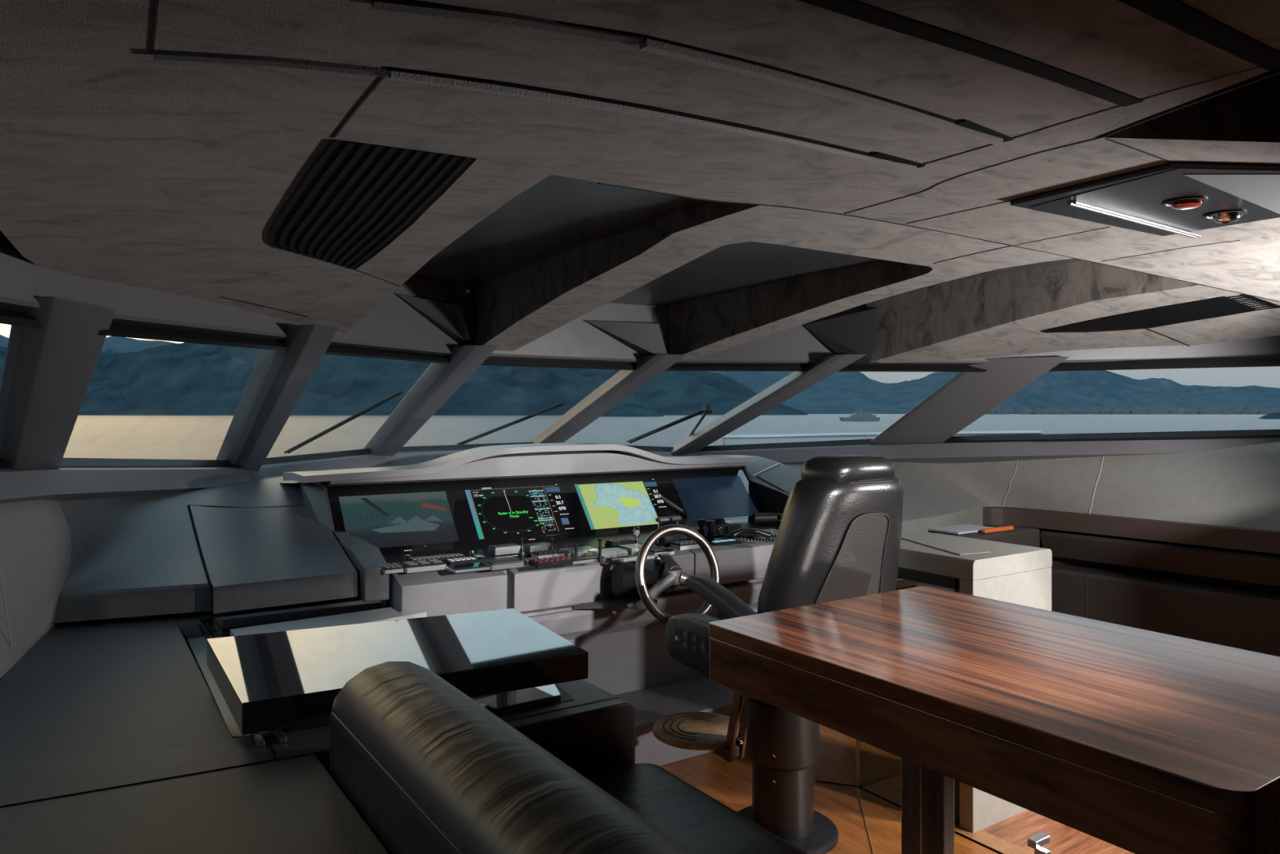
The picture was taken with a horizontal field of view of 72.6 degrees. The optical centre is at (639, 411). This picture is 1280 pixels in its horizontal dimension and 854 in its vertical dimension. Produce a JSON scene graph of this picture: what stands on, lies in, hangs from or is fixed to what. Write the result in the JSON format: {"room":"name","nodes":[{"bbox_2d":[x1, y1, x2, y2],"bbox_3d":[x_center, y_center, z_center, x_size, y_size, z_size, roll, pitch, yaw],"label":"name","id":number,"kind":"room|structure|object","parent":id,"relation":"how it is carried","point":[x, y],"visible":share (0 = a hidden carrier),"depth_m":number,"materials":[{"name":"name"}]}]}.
{"room":"control cabin","nodes":[
{"label":"control cabin","id":0,"kind":"room"},
{"bbox_2d":[0,499,71,680],"bbox_3d":[-1.017,0.800,-0.119,1.976,1.500,6.930,0,0,-34],"label":"wall","id":1,"kind":"structure","parent":0,"point":[35,540],"depth_m":2.82,"materials":[{"name":"leather"}]},
{"bbox_2d":[0,309,41,467],"bbox_3d":[-1.966,-0.026,1.739,1.389,0.469,2.302,0,0,-34],"label":"window","id":2,"kind":"structure","parent":1,"relation":"in","point":[10,317],"depth_m":2.23,"materials":[{"name":"clear glass"}]},
{"bbox_2d":[0,296,115,468],"bbox_3d":[-1.859,-0.024,2.715,0.350,0.539,1.234,0,0,-34],"label":"window pillar","id":3,"kind":"structure","parent":1,"relation":"attached to","point":[48,371],"depth_m":2.56,"materials":[{"name":"grey paint"}]},
{"bbox_2d":[59,323,287,466],"bbox_3d":[-1.882,0.013,3.438,0.903,0.585,2.065,0,0,-34],"label":"window","id":4,"kind":"structure","parent":1,"relation":"in","point":[115,330],"depth_m":3.11,"materials":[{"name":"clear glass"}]},
{"bbox_2d":[216,324,338,471],"bbox_3d":[-1.732,0.019,3.978,0.211,0.673,1.956,0,0,-34],"label":"trim","id":5,"kind":"structure","parent":1,"relation":"attached to","point":[277,380],"depth_m":3.71,"materials":[{"name":"grey paint"}]},
{"bbox_2d":[262,345,449,465],"bbox_3d":[-1.476,0.006,4.377,0.902,0.584,1.814,0,0,-34],"label":"window","id":6,"kind":"structure","parent":1,"relation":"in","point":[335,350],"depth_m":4.06,"materials":[{"name":"clear glass"}]},
{"bbox_2d":[284,391,403,453],"bbox_3d":[-1.610,0.060,4.715,0.491,0.344,0.584,0,0,-34],"label":"wiper","id":7,"kind":"object","parent":6,"relation":"attached to","point":[394,395],"visible":1,"depth_m":4.71,"materials":[{"name":"black metal"}]},
{"bbox_2d":[363,345,497,456],"bbox_3d":[-1.259,0.003,4.843,0.181,0.626,1.876,0,0,-34],"label":"trim","id":8,"kind":"structure","parent":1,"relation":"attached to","point":[439,381],"depth_m":4.59,"materials":[{"name":"grey paint"}]},
{"bbox_2d":[397,358,635,452],"bbox_3d":[-0.783,-0.008,5.137,1.121,0.543,1.320,0,0,-34],"label":"window","id":9,"kind":"structure","parent":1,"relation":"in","point":[488,362],"depth_m":4.71,"materials":[{"name":"clear glass"}]},
{"bbox_2d":[457,402,564,444],"bbox_3d":[-0.839,0.082,5.573,0.441,0.281,0.689,0,0,-34],"label":"wiper","id":10,"kind":"object","parent":9,"relation":"attached to","point":[560,404],"visible":0.92,"depth_m":5.56,"materials":[{"name":"black metal"}]},
{"bbox_2d":[528,354,685,444],"bbox_3d":[-0.326,-0.005,5.464,0.188,0.608,1.890,0,0,-34],"label":"trim","id":11,"kind":"structure","parent":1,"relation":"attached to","point":[624,383],"depth_m":5.20,"materials":[{"name":"grey paint"}]},
{"bbox_2d":[0,437,1279,503],"bbox_3d":[0.511,0.235,3.696,7.758,0.370,5.257,0,0,-34],"label":"trim","id":12,"kind":"structure","parent":1,"relation":"attached to","point":[61,483],"depth_m":4.87,"materials":[{"name":"grey paint"}]},
{"bbox_2d":[0,0,1279,363],"bbox_3d":[1.710,-0.420,1.761,8.400,0.540,7.431,0,0,-34],"label":"ceiling","id":13,"kind":"structure","parent":0,"point":[749,170],"depth_m":1.72,"materials":[{"name":"fabric"}]},
{"bbox_2d":[268,139,477,269],"bbox_3d":[-0.712,-0.477,2.139,0.400,0.056,1.256,0,0,-34],"label":"ceiling vent","id":14,"kind":"object","parent":13,"relation":"in","point":[356,199],"visible":1,"depth_m":2.00,"materials":[{"name":"black plastic"}]},
{"bbox_2d":[0,230,1279,365],"bbox_3d":[0.833,-0.490,3.070,6.913,0.445,3.831,0,0,-34],"label":"trim","id":15,"kind":"structure","parent":13,"relation":"attached to","point":[394,322],"depth_m":4.01,"materials":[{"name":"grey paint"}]},
{"bbox_2d":[1010,161,1279,238],"bbox_3d":[1.635,-0.558,2.395,1.160,0.054,0.622,0,0,-34],"label":"ceiling light panel","id":16,"kind":"object","parent":13,"relation":"attached to","point":[1181,198],"visible":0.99,"depth_m":2.27,"materials":[{"name":"black metal"}]},
{"bbox_2d":[1161,195,1208,207],"bbox_3d":[1.435,-0.553,2.296,0.104,0.004,0.104,0,0,-34],"label":"spotlight","id":17,"kind":"object","parent":16,"relation":"attached to","point":[1180,201],"depth_m":2.27,"materials":[{"name":"red glass"}]},
{"bbox_2d":[1202,209,1247,223],"bbox_3d":[1.639,-0.543,2.443,0.104,0.024,0.104,0,0,-34],"label":"spotlight","id":18,"kind":"object","parent":16,"relation":"attached to","point":[1224,216],"depth_m":2.42,"materials":[{"name":"silver metal"}]},
{"bbox_2d":[1040,293,1279,333],"bbox_3d":[2.426,-0.451,4.112,0.410,0.105,0.896,0,0,-34],"label":"ceiling vent","id":19,"kind":"object","parent":13,"relation":"in","point":[1221,306],"visible":0.99,"depth_m":4.08,"materials":[{"name":"black plastic"}]},
{"bbox_2d":[659,724,998,853],"bbox_3d":[1.275,1.580,2.233,9.000,0.060,8.900,0,0,-34],"label":"floor","id":20,"kind":"structure","parent":0,"point":[730,784],"depth_m":3.59,"materials":[{"name":"brown wood"}]},
{"bbox_2d":[0,596,426,853],"bbox_3d":[-0.834,1.149,1.438,2.190,0.803,4.318,0,0,-34],"label":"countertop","id":21,"kind":"structure","parent":20,"relation":"on","point":[118,735],"depth_m":1.91,"materials":[{"name":"leather"}]},
{"bbox_2d":[52,475,389,622],"bbox_3d":[-1.905,0.519,3.829,1.140,0.463,1.584,0,0,-34],"label":"dashboard","id":22,"kind":"object","parent":21,"relation":"on","point":[252,544],"visible":0.91,"depth_m":3.39,"materials":[{"name":"leather"}]},
{"bbox_2d":[206,608,588,747],"bbox_3d":[-0.666,0.720,2.391,0.866,0.189,0.605,0,0,-34],"label":"table","id":23,"kind":"object","parent":21,"relation":"on","point":[269,683],"visible":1,"depth_m":2.30,"materials":[{"name":"black"}]},
{"bbox_2d":[283,442,780,766],"bbox_3d":[-0.258,0.858,4.288,2.590,1.385,1.180,0,0,-34],"label":"console","id":24,"kind":"object","parent":20,"relation":"on","point":[629,659],"visible":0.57,"depth_m":4.14,"materials":[{"name":"paint"}]},
{"bbox_2d":[280,480,325,483],"bbox_3d":[-0.768,0.346,5.115,2.600,0.061,1.321,0,0,-34],"label":"trim","id":25,"kind":"structure","parent":24,"relation":"on","point":[295,482],"depth_m":4.07,"materials":[{"name":"metal"}]},
{"bbox_2d":[382,562,404,573],"bbox_3d":[-0.993,0.627,3.506,0.105,0.025,0.110,0,0,-34],"label":"keypad","id":26,"kind":"object","parent":24,"relation":"on","point":[393,567],"visible":0.75,"depth_m":3.46,"materials":[{"name":"grey plastic"}]},
{"bbox_2d":[334,488,462,551],"bbox_3d":[-1.093,0.496,3.971,0.530,0.247,0.200,0,0,-34],"label":"monitor","id":27,"kind":"object","parent":24,"relation":"on","point":[416,518],"visible":0.95,"depth_m":3.98,"materials":[{"name":"black"}]},
{"bbox_2d":[405,554,410,559],"bbox_3d":[-0.980,0.613,3.680,0.020,0.024,0.020,0,0,-34],"label":"trackball","id":28,"kind":"object","parent":24,"relation":"on","point":[407,556],"visible":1,"depth_m":3.67,"materials":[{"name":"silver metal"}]},
{"bbox_2d":[400,558,446,573],"bbox_3d":[-0.882,0.623,3.536,0.165,0.033,0.100,0,0,-34],"label":"keypad","id":29,"kind":"object","parent":24,"relation":"on","point":[418,566],"visible":0.93,"depth_m":3.50,"materials":[{"name":"grey plastic"}]},
{"bbox_2d":[406,552,466,561],"bbox_3d":[-0.875,0.628,3.747,0.240,0.017,0.070,0,0,-34],"label":"keyboard","id":30,"kind":"object","parent":24,"relation":"on","point":[442,557],"visible":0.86,"depth_m":3.74,"materials":[{"name":"black plastic"}]},
{"bbox_2d":[443,556,478,565],"bbox_3d":[-0.751,0.628,3.663,0.130,0.023,0.070,0,0,-34],"label":"keypad","id":31,"kind":"object","parent":24,"relation":"on","point":[465,560],"visible":0.89,"depth_m":3.64,"materials":[{"name":"black plastic"}]},
{"bbox_2d":[445,562,489,573],"bbox_3d":[-0.695,0.631,3.536,0.155,0.016,0.100,0,0,-34],"label":"panel","id":32,"kind":"object","parent":24,"relation":"on","point":[460,568],"visible":1,"depth_m":3.51,"materials":[{"name":"grey"}]},
{"bbox_2d":[469,550,484,559],"bbox_3d":[-0.714,0.621,3.816,0.071,0.034,0.068,0,0,-34],"label":"joystick","id":33,"kind":"object","parent":24,"relation":"on","point":[472,553],"visible":0.95,"depth_m":3.79,"materials":[{"name":"silver metal"}]},
{"bbox_2d":[468,556,516,564],"bbox_3d":[-0.614,0.633,3.680,0.220,0.012,0.120,0,0,-34],"label":"control plate","id":34,"kind":"object","parent":24,"relation":"on","point":[483,561],"visible":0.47,"depth_m":3.70,"materials":[{"name":"black plastic"}]},
{"bbox_2d":[488,543,520,555],"bbox_3d":[-0.610,0.619,3.927,0.130,0.035,0.080,0,0,-34],"label":"speaker box","id":35,"kind":"object","parent":24,"relation":"on","point":[506,548],"visible":0.88,"depth_m":3.90,"materials":[{"name":"grey metal"}]},
{"bbox_2d":[485,558,524,570],"bbox_3d":[-0.556,0.625,3.583,0.140,0.028,0.070,0,0,-34],"label":"control plate","id":36,"kind":"object","parent":24,"relation":"on","point":[501,564],"visible":0.97,"depth_m":3.56,"materials":[{"name":"grey plastic"}]},
{"bbox_2d":[283,442,755,483],"bbox_3d":[-0.490,0.242,4.599,2.550,0.155,0.405,0,0,-34],"label":"hood","id":37,"kind":"object","parent":24,"relation":"attached to","point":[541,460],"depth_m":4.39,"materials":[{"name":"grey paint"}]},
{"bbox_2d":[464,483,577,541],"bbox_3d":[-0.581,0.496,4.312,0.530,0.247,0.200,0,0,-34],"label":"monitor","id":38,"kind":"object","parent":24,"relation":"on","point":[498,513],"visible":1,"depth_m":4.31,"materials":[{"name":"black glass"}]},
{"bbox_2d":[477,489,551,533],"bbox_3d":[-0.623,0.489,4.289,0.366,0.199,0.161,0,0,-34],"label":"display","id":39,"kind":"object","parent":38,"relation":"in","point":[499,511],"depth_m":4.29,"materials":[{"name":"black glass"}]},
{"bbox_2d":[517,537,528,566],"bbox_3d":[-0.492,0.583,3.631,0.060,0.114,0.060,0,0,-34],"label":"lever","id":40,"kind":"object","parent":24,"relation":"on","point":[522,553],"visible":0.76,"depth_m":3.62,"materials":[{"name":"black metal"}]},
{"bbox_2d":[523,542,551,552],"bbox_3d":[-0.469,0.622,4.004,0.120,0.030,0.080,0,0,-34],"label":"control panel","id":41,"kind":"object","parent":24,"relation":"on","point":[530,548],"visible":0.67,"depth_m":3.98,"materials":[{"name":"grey metal"}]},
{"bbox_2d":[531,549,564,559],"bbox_3d":[-0.403,0.624,3.817,0.130,0.031,0.070,0,0,-34],"label":"keypad","id":42,"kind":"object","parent":24,"relation":"on","point":[550,553],"visible":0.94,"depth_m":3.79,"materials":[{"name":"grey plastic"}]},
{"bbox_2d":[528,555,573,568],"bbox_3d":[-0.371,0.627,3.647,0.170,0.025,0.090,0,0,-34],"label":"panel","id":43,"kind":"object","parent":24,"relation":"on","point":[556,561],"visible":1,"depth_m":3.62,"materials":[{"name":"black plastic"}]},
{"bbox_2d":[550,537,554,549],"bbox_3d":[-0.401,0.606,3.965,0.018,0.068,0.018,0,0,-34],"label":"lever","id":44,"kind":"object","parent":24,"relation":"attached to","point":[552,539],"visible":0.7,"depth_m":3.96,"materials":[{"name":"black"}]},
{"bbox_2d":[573,543,577,558],"bbox_3d":[-0.278,0.606,3.782,0.018,0.068,0.018,0,0,-34],"label":"lever","id":45,"kind":"object","parent":24,"relation":"on","point":[575,545],"visible":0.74,"depth_m":3.78,"materials":[{"name":"black"}]},
{"bbox_2d":[559,546,597,558],"bbox_3d":[-0.274,0.625,3.890,0.150,0.030,0.100,0,0,-34],"label":"control plate","id":46,"kind":"object","parent":24,"relation":"on","point":[583,551],"visible":0.65,"depth_m":3.85,"materials":[{"name":"silver metal"}]},
{"bbox_2d":[572,555,605,564],"bbox_3d":[-0.227,0.630,3.713,0.160,0.018,0.050,0,0,-34],"label":"control plate","id":47,"kind":"object","parent":24,"relation":"on","point":[593,558],"visible":0.65,"depth_m":3.69,"materials":[{"name":"grey"}]},
{"bbox_2d":[597,537,602,562],"bbox_3d":[-0.171,0.588,3.713,0.018,0.103,0.018,0,0,-34],"label":"lever","id":48,"kind":"object","parent":24,"relation":"on","point":[599,540],"visible":1,"depth_m":3.71,"materials":[{"name":"black metal"}]},
{"bbox_2d":[589,546,627,558],"bbox_3d":[-0.142,0.626,3.872,0.150,0.026,0.100,0,0,-34],"label":"control plate","id":49,"kind":"object","parent":24,"relation":"attached to","point":[615,552],"visible":0.8,"depth_m":3.84,"materials":[{"name":"silver metal"}]},
{"bbox_2d":[604,537,635,548],"bbox_3d":[-0.094,0.618,4.084,0.130,0.043,0.060,0,0,-34],"label":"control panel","id":50,"kind":"object","parent":24,"relation":"on","point":[614,543],"visible":0.83,"depth_m":4.06,"materials":[{"name":"black"}]},
{"bbox_2d":[573,550,675,609],"bbox_3d":[-0.034,0.749,3.834,0.440,0.258,0.277,0,0,-34],"label":"column","id":51,"kind":"structure","parent":24,"relation":"attached to","point":[620,586],"depth_m":3.86,"materials":[{"name":"black plastic"}]},
{"bbox_2d":[620,554,657,562],"bbox_3d":[-0.006,0.632,3.764,0.170,0.014,0.035,0,0,-34],"label":"trim panel","id":52,"kind":"object","parent":51,"relation":"attached to","point":[649,557],"visible":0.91,"depth_m":3.73,"materials":[{"name":"grey"}]},
{"bbox_2d":[648,546,674,556],"bbox_3d":[0.084,0.625,3.908,0.110,0.028,0.090,0,0,-34],"label":"keypad","id":53,"kind":"object","parent":51,"relation":"on","point":[656,550],"visible":0.77,"depth_m":3.88,"materials":[{"name":"grey plastic"}]},
{"bbox_2d":[635,524,719,624],"bbox_3d":[0.150,0.695,3.739,0.433,0.421,0.189,0,0,-34],"label":"steering wheel","id":54,"kind":"object","parent":51,"relation":"attached to","point":[672,575],"visible":0.85,"depth_m":3.71,"materials":[{"name":"silver metal"}]},
{"bbox_2d":[573,478,675,531],"bbox_3d":[-0.074,0.496,4.651,0.530,0.247,0.200,0,0,-34],"label":"monitor","id":55,"kind":"object","parent":24,"relation":"on","point":[622,504],"visible":0.96,"depth_m":4.64,"materials":[{"name":"black"}]},
{"bbox_2d":[617,543,641,555],"bbox_3d":[-0.024,0.625,3.965,0.110,0.030,0.120,0,0,-34],"label":"control plate","id":56,"kind":"object","parent":24,"relation":"on","point":[632,548],"visible":0.69,"depth_m":3.92,"materials":[{"name":"silver metal"}]},
{"bbox_2d":[633,525,639,543],"bbox_3d":[-0.016,0.591,4.146,0.040,0.097,0.024,0,0,-34],"label":"lever","id":57,"kind":"object","parent":24,"relation":"on","point":[637,532],"visible":0.91,"depth_m":4.14,"materials":[{"name":"silver metal"}]},
{"bbox_2d":[655,515,681,547],"bbox_3d":[0.133,0.569,4.147,0.136,0.142,0.080,0,0,-34],"label":"lever","id":58,"kind":"object","parent":24,"relation":"attached to","point":[664,541],"visible":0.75,"depth_m":4.11,"materials":[{"name":"black"}]},
{"bbox_2d":[670,540,700,550],"bbox_3d":[0.212,0.624,4.084,0.120,0.031,0.080,0,0,-34],"label":"switch panel","id":59,"kind":"object","parent":24,"relation":"attached to","point":[685,544],"visible":0.93,"depth_m":4.06,"materials":[{"name":"grey"}]},
{"bbox_2d":[697,518,706,539],"bbox_3d":[0.306,0.587,4.345,0.060,0.106,0.059,0,0,-34],"label":"joystick","id":60,"kind":"object","parent":24,"relation":"on","point":[701,522],"visible":0.69,"depth_m":4.33,"materials":[{"name":"black plastic"}]},
{"bbox_2d":[706,520,715,542],"bbox_3d":[0.349,0.587,4.299,0.060,0.106,0.059,0,0,-34],"label":"joystick","id":61,"kind":"object","parent":24,"relation":"on","point":[710,524],"visible":0.93,"depth_m":4.29,"materials":[{"name":"black plastic"}]},
{"bbox_2d":[668,474,759,522],"bbox_3d":[0.438,0.496,4.992,0.530,0.247,0.200,0,0,-34],"label":"monitor","id":62,"kind":"object","parent":24,"relation":"on","point":[717,497],"visible":0.91,"depth_m":4.99,"materials":[{"name":"black"}]},
{"bbox_2d":[708,538,738,546],"bbox_3d":[0.406,0.630,4.211,0.150,0.019,0.050,0,0,-34],"label":"switch panel","id":63,"kind":"object","parent":24,"relation":"attached to","point":[724,542],"visible":0.95,"depth_m":4.19,"materials":[{"name":"black"}]},
{"bbox_2d":[715,522,741,537],"bbox_3d":[0.449,0.610,4.502,0.161,0.072,0.041,0,0,-34],"label":"holder","id":64,"kind":"object","parent":24,"relation":"on","point":[728,528],"visible":0.87,"depth_m":4.49,"materials":[{"name":"black plastic"}]},
{"bbox_2d":[683,454,801,522],"bbox_3d":[0.744,0.541,5.353,0.300,0.519,1.880,0,0,-34],"label":"dashboard","id":65,"kind":"object","parent":24,"relation":"attached to","point":[772,482],"visible":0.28,"depth_m":5.20,"materials":[{"name":"leather"}]},
{"bbox_2d":[737,533,755,537],"bbox_3d":[0.542,0.628,4.538,0.160,0.023,0.120,0,0,-34],"label":"cradle","id":66,"kind":"object","parent":24,"relation":"on","point":[743,535],"visible":0.11,"depth_m":4.47,"materials":[{"name":"black plastic"}]},
{"bbox_2d":[730,528,776,542],"bbox_3d":[0.599,0.609,4.312,0.256,0.066,0.178,0,0,-34],"label":"telephone handset","id":67,"kind":"object","parent":24,"relation":"on","point":[735,534],"visible":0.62,"depth_m":4.32,"materials":[{"name":"black plastic"}]},
{"bbox_2d":[751,512,782,523],"bbox_3d":[0.727,0.598,4.927,0.201,0.060,0.105,0,0,-34],"label":"torch","id":68,"kind":"object","parent":24,"relation":"on","point":[757,517],"visible":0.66,"depth_m":4.89,"materials":[{"name":"black"}]},
{"bbox_2d":[755,528,778,536],"bbox_3d":[0.663,0.630,4.564,0.170,0.019,0.110,0,0,-34],"label":"keypad","id":69,"kind":"object","parent":24,"relation":"on","point":[774,531],"visible":0.34,"depth_m":4.54,"materials":[{"name":"grey plastic"}]},
{"bbox_2d":[497,679,635,777],"bbox_3d":[-0.356,1.167,2.368,0.575,0.767,0.385,0,0,-34],"label":"console","id":70,"kind":"object","parent":20,"relation":"on","point":[593,733],"visible":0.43,"depth_m":2.30,"materials":[{"name":"black leather"}]},
{"bbox_2d":[471,683,574,715],"bbox_3d":[-0.345,0.778,2.381,0.340,0.012,0.203,0,0,-34],"label":"tablet","id":71,"kind":"object","parent":70,"relation":"on","point":[513,701],"visible":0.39,"depth_m":2.35,"materials":[{"name":"black glass"}]},
{"bbox_2d":[329,661,807,853],"bbox_3d":[0.434,1.048,0.990,0.870,1.005,2.765,0,0,-34],"label":"settee","id":72,"kind":"object","parent":20,"relation":"on","point":[428,769],"visible":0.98,"depth_m":1.48,"materials":[{"name":"black leather"}]},
{"bbox_2d":[585,763,807,853],"bbox_3d":[0.536,1.006,1.058,0.625,0.148,2.765,0,0,-34],"label":"seat cushion","id":73,"kind":"object","parent":72,"relation":"on","point":[702,824],"depth_m":2.02,"materials":[{"name":"black leather"}]},
{"bbox_2d":[653,454,903,853],"bbox_3d":[0.465,0.849,3.296,0.640,1.402,1.049,0,0,-34],"label":"chair","id":74,"kind":"object","parent":20,"relation":"on","point":[838,537],"visible":0.8,"depth_m":3.03,"materials":[{"name":"black leather"}]},
{"bbox_2d":[855,578,923,786],"bbox_3d":[1.195,1.135,3.800,0.714,0.829,0.030,0,0,-34],"label":"cabinet","id":75,"kind":"object","parent":20,"relation":"on","point":[900,582],"visible":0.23,"depth_m":3.60,"materials":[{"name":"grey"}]},
{"bbox_2d":[895,524,1039,591],"bbox_3d":[1.728,1.101,4.663,1.050,0.898,0.240,0,0,-34],"label":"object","id":76,"kind":"object","parent":20,"relation":"on","point":[1020,535],"visible":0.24,"depth_m":4.71,"materials":[{"name":"grey fabric"}]},
{"bbox_2d":[928,524,992,534],"bbox_3d":[1.771,0.643,4.788,0.340,0.012,0.200,0,0,-34],"label":"folder","id":77,"kind":"object","parent":76,"relation":"on","point":[962,528],"visible":0.8,"depth_m":4.76,"materials":[{"name":"grey paper"}]},
{"bbox_2d":[982,525,1013,533],"bbox_3d":[1.947,0.639,4.740,0.260,0.022,0.025,0,0,-34],"label":"cloth","id":78,"kind":"object","parent":76,"relation":"on","point":[1006,527],"visible":1,"depth_m":4.72,"materials":[{"name":"orange fabric"}]},
{"bbox_2d":[816,773,1134,853],"bbox_3d":[1.583,1.549,2.998,1.239,0.007,2.031,0,0,-34],"label":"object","id":79,"kind":"structure","parent":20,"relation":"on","point":[1011,835],"depth_m":3.19,"materials":[{"name":"brown wood"}]},
{"bbox_2d":[897,532,1052,832],"bbox_3d":[1.273,1.045,3.578,0.510,1.010,0.580,0,0,-34],"label":"base cabinet","id":80,"kind":"object","parent":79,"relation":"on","point":[1012,573],"visible":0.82,"depth_m":3.34,"materials":[{"name":"leather"}]},
{"bbox_2d":[901,533,990,555],"bbox_3d":[1.234,0.542,3.586,0.152,0.004,0.537,0,0,-12],"label":"tray","id":81,"kind":"object","parent":80,"relation":"on","point":[945,545],"depth_m":3.55,"materials":[{"name":"leather"}]},
{"bbox_2d":[708,586,1279,853],"bbox_3d":[0.928,1.064,2.107,0.918,0.972,1.305,0,0,-34],"label":"dining table","id":82,"kind":"object","parent":20,"relation":"on","point":[1135,740],"visible":1,"depth_m":1.84,"materials":[{"name":"brown wood"}]},
{"bbox_2d":[1027,831,1050,853],"bbox_3d":[1.052,1.333,2.277,0.065,0.435,0.047,0,0,-34],"label":"steel catch","id":83,"kind":"object","parent":20,"relation":"on","point":[1037,841],"visible":1,"depth_m":2.27,"materials":[{"name":"grey metal"}]},
{"bbox_2d":[1040,528,1279,657],"bbox_3d":[3.336,1.122,4.142,0.492,0.847,2.788,0,0,-34],"label":"sideboard","id":84,"kind":"object","parent":20,"relation":"on","point":[1241,617],"visible":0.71,"depth_m":4.63,"materials":[{"name":"brown wood"}]},
{"bbox_2d":[783,441,1279,591],"bbox_3d":[2.753,0.805,4.836,2.612,1.490,4.610,0,0,-34],"label":"wall","id":85,"kind":"structure","parent":0,"point":[1228,498],"depth_m":4.86,"materials":[{"name":"leather"}]},
{"bbox_2d":[623,364,809,451],"bbox_3d":[0.185,0.005,5.485,0.902,0.576,1.814,0,0,-34],"label":"window","id":86,"kind":"structure","parent":85,"relation":"in","point":[692,366],"depth_m":4.95,"materials":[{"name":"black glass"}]},
{"bbox_2d":[626,404,712,443],"bbox_3d":[0.269,0.103,5.883,0.393,0.302,0.732,0,0,-34],"label":"wiper","id":87,"kind":"object","parent":86,"relation":"attached to","point":[708,409],"visible":0.96,"depth_m":5.77,"materials":[{"name":"black metal"}]},
{"bbox_2d":[325,471,1112,568],"bbox_3d":[0.505,0.825,3.704,7.704,1.450,5.178,0,0,-34],"label":"trim","id":88,"kind":"structure","parent":85,"relation":"attached to","point":[1055,560],"depth_m":5.21,"materials":[{"name":"black"}]},
{"bbox_2d":[670,354,866,456],"bbox_3d":[0.661,0.018,5.567,0.230,0.663,1.992,0,0,-34],"label":"trim","id":89,"kind":"structure","parent":85,"relation":"attached to","point":[796,382],"depth_m":5.30,"materials":[{"name":"grey paint"}]},
{"bbox_2d":[697,364,986,451],"bbox_3d":[1.208,0.012,5.500,0.902,0.577,2.063,0,0,-34],"label":"window","id":90,"kind":"structure","parent":85,"relation":"in","point":[940,368],"depth_m":4.96,"materials":[{"name":"clear glass"}]},
{"bbox_2d":[869,356,1068,444],"bbox_3d":[1.875,-0.021,5.206,0.454,0.546,1.416,0,0,-34],"label":"trim","id":91,"kind":"structure","parent":85,"relation":"attached to","point":[966,397],"depth_m":5.07,"materials":[{"name":"grey paint"}]},
{"bbox_2d":[943,357,1279,442],"bbox_3d":[3.372,-0.030,4.577,1.933,0.490,3.500,0,0,-34],"label":"window","id":92,"kind":"structure","parent":85,"relation":"in","point":[1257,362],"depth_m":4.71,"materials":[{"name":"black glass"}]},
{"label":"outside","id":93,"kind":"structure","parent":0,"visible":0},
{"bbox_3d":[-1.640,1.803,9.485,10.200,1.294,6.400,0,0,-34],"label":"foredeck","id":94,"kind":"object","parent":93,"visible":0},
{"bbox_2d":[721,430,1041,444],"bbox_3d":[2.746,0.694,9.746,3.369,0.964,1.672,0,0,-34],"label":"rail","id":95,"kind":"object","parent":94,"relation":"on","point":[867,435],"visible":0.53,"depth_m":9.49,"materials":[{"name":"grey"}]},
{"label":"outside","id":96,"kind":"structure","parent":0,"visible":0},
{"bbox_2d":[0,342,808,415],"bbox_3d":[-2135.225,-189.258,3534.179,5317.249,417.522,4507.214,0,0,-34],"label":"mountain ridge","id":97,"kind":"object","parent":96,"point":[182,379],"visible":0.4,"depth_m":2810.51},
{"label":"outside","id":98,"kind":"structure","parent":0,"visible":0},
{"bbox_2d":[0,334,1279,413],"bbox_3d":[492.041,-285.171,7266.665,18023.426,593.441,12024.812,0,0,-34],"label":"mountain ridge","id":99,"kind":"object","parent":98,"point":[841,392],"visible":0.25,"depth_m":5099.13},
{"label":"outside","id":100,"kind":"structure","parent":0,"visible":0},
{"bbox_2d":[62,413,1279,459],"bbox_3d":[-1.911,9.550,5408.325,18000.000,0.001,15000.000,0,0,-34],"label":"sea","id":101,"kind":"structure","parent":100,"point":[113,437],"depth_m":540.08,"materials":[{"name":"grey liquid"}]},
{"bbox_2d":[839,408,879,421],"bbox_3d":[226.688,3.550,900.000,38.463,13.000,29.354,0,0,-34],"label":"yacht","id":102,"kind":"object","parent":101,"relation":"on","point":[857,416],"visible":0.93,"depth_m":896.10,"materials":[{"name":"grey"}]},
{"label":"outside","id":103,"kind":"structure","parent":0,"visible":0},
{"bbox_2d":[986,404,1279,414],"bbox_3d":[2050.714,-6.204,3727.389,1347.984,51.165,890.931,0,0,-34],"label":"buildings","id":104,"kind":"structure","parent":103,"point":[1153,410],"depth_m":3611.41,"materials":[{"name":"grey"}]},
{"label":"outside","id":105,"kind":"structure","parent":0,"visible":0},
{"bbox_2d":[600,404,663,417],"bbox_3d":[-42.944,-1.007,1839.691,300.006,32.512,330.604,0,0,-34],"label":"mountain ridge","id":106,"kind":"object","parent":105,"point":[628,410],"visible":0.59,"depth_m":1789.96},
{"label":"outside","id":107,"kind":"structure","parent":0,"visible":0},
{"bbox_2d":[1258,413,1279,418],"bbox_3d":[976.084,7.302,1258.266,426.620,23.456,204.206,0,0,-34],"label":"mountain ridge","id":108,"kind":"object","parent":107,"point":[1272,415],"visible":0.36,"depth_m":1235.04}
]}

